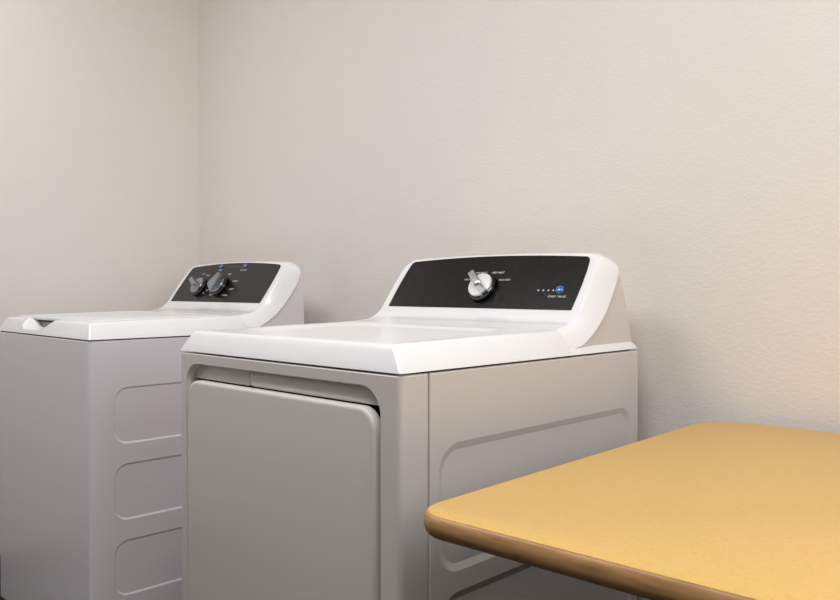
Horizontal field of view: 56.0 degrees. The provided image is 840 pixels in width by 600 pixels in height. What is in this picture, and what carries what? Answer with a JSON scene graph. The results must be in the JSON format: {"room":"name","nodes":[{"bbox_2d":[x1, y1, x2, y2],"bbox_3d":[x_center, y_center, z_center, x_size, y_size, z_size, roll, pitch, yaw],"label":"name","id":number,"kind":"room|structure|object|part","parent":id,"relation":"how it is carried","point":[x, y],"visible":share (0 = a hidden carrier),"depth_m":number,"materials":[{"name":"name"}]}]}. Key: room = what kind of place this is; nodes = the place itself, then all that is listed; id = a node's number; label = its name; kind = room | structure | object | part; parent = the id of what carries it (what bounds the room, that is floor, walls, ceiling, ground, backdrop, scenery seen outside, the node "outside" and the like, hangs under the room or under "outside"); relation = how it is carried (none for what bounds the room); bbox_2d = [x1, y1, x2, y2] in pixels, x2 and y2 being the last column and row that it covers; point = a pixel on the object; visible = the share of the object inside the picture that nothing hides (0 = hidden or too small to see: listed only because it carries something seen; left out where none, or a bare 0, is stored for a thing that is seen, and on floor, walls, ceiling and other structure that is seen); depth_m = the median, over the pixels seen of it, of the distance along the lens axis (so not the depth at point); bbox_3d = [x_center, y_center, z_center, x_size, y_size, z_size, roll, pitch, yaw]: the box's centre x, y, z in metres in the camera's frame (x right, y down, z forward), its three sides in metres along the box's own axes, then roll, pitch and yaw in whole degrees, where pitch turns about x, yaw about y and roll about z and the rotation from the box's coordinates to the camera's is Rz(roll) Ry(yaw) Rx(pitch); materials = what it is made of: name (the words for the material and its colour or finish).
{"room":"laundry","nodes":[
{"label":"laundry","id":0,"kind":"room"},
{"bbox_2d":[0,0,198,325],"bbox_3d":[-2.115,-0.364,2.109,0.100,2.700,3.335,1,1,44],"label":"wall","id":1,"kind":"structure","parent":0,"point":[99,136],"depth_m":2.96,"materials":[{"name":"paint"}]},
{"bbox_2d":[198,0,839,599],"bbox_3d":[0.376,-0.363,2.079,3.707,2.700,0.100,1,1,44],"label":"wall","id":2,"kind":"structure","parent":0,"point":[691,146],"depth_m":1.98,"materials":[{"name":"paint"}]},
{"bbox_3d":[-0.824,1.055,0.871,3.707,0.100,3.535,1,1,44],"label":"floor","id":3,"kind":"structure","parent":0,"visible":0},
{"bbox_2d":[0,261,303,599],"bbox_3d":[-0.848,0.424,2.572,0.694,1.111,0.749,1,1,44],"label":"washing machine","id":4,"kind":"object","parent":3,"relation":"on","point":[91,405],"visible":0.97,"depth_m":2.22,"materials":[{"name":"white metal"}]},
{"bbox_3d":[-0.942,0.049,2.470,0.606,0.013,0.392,1,1,44],"label":"lid","id":5,"kind":"part","parent":4,"relation":"part of","materials":[{"name":"white metal"}]},
{"bbox_3d":[-0.800,-0.059,2.805,0.031,0.051,0.064,0,1,-28],"label":"knob handle","id":6,"kind":"part","parent":4,"relation":"part of","materials":[{"name":"grey metal"}]},
{"bbox_3d":[-0.792,-0.052,2.809,0.061,0.053,0.040,1,1,44],"label":"knob","id":7,"kind":"part","parent":4,"relation":"part of","materials":[{"name":"grey metal"}]},
{"bbox_3d":[-0.787,-0.047,2.815,0.074,0.066,0.052,1,1,44],"label":"knob","id":8,"kind":"part","parent":4,"relation":"part of","materials":[{"name":"silver metal"}]},
{"bbox_3d":[-0.699,-0.061,2.711,0.063,0.067,0.032,0,1,6],"label":"knob handle","id":9,"kind":"part","parent":4,"relation":"part of","materials":[{"name":"grey metal"}]},
{"bbox_3d":[-0.698,-0.055,2.719,0.065,0.056,0.042,1,1,44],"label":"knob","id":10,"kind":"part","parent":4,"relation":"part of","materials":[{"name":"grey metal"}]},
{"bbox_3d":[-0.692,-0.049,2.725,0.079,0.070,0.055,1,1,44],"label":"knob","id":11,"kind":"part","parent":4,"relation":"part of","materials":[{"name":"silver metal"}]},
{"bbox_3d":[-0.677,-0.060,2.738,0.570,0.138,0.098,1,1,44],"label":"control panel","id":12,"kind":"part","parent":4,"relation":"part of","materials":[{"name":"black plastic"}]},
{"bbox_2d":[181,253,637,599],"bbox_3d":[-0.018,0.440,1.760,0.692,1.102,0.752,1,1,44],"label":"dryer","id":13,"kind":"object","parent":3,"relation":"on","point":[315,456],"visible":0.99,"depth_m":1.49,"materials":[{"name":"white metal"}]},
{"bbox_3d":[-0.282,0.535,1.508,0.598,0.721,0.021,1,1,44],"label":"door","id":14,"kind":"part","parent":13,"relation":"part of","materials":[{"name":"white metal"}]},
{"bbox_3d":[-0.257,0.543,1.517,0.692,0.853,0.064,1,1,44],"label":"panel","id":15,"kind":"part","parent":13,"relation":"part of","materials":[{"name":"white metal"}]},
{"bbox_2d":[181,321,571,373],"bbox_3d":[-0.108,0.085,1.663,0.692,0.052,0.490,1,1,44],"label":"dryer top","id":16,"kind":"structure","parent":13,"relation":"on","point":[395,348],"depth_m":1.48,"materials":[{"name":"white metal"}]},
{"bbox_3d":[0.136,-0.043,1.890,0.032,0.061,0.064,0,1,-18],"label":"knob handle","id":17,"kind":"part","parent":13,"relation":"part of","materials":[{"name":"silver metal"}]},
{"bbox_3d":[0.143,-0.036,1.893,0.064,0.056,0.042,1,1,44],"label":"knob","id":18,"kind":"part","parent":13,"relation":"part of","materials":[{"name":"silver metal"}]},
{"bbox_3d":[0.149,-0.031,1.899,0.077,0.069,0.054,1,1,44],"label":"knob","id":19,"kind":"part","parent":13,"relation":"part of","materials":[{"name":"silver metal"}]},
{"bbox_3d":[0.153,-0.043,1.924,0.570,0.129,0.092,1,1,44],"label":"control panel","id":20,"kind":"part","parent":13,"relation":"part of","materials":[{"name":"black plastic"}]},
{"bbox_2d":[424,422,839,599],"bbox_3d":[0.754,0.635,0.947,1.220,0.737,0.955,1,1,42],"label":"table","id":21,"kind":"object","parent":3,"relation":"on","point":[710,510],"visible":1,"depth_m":0.97,"materials":[{"name":"beige wood"}]}
]}

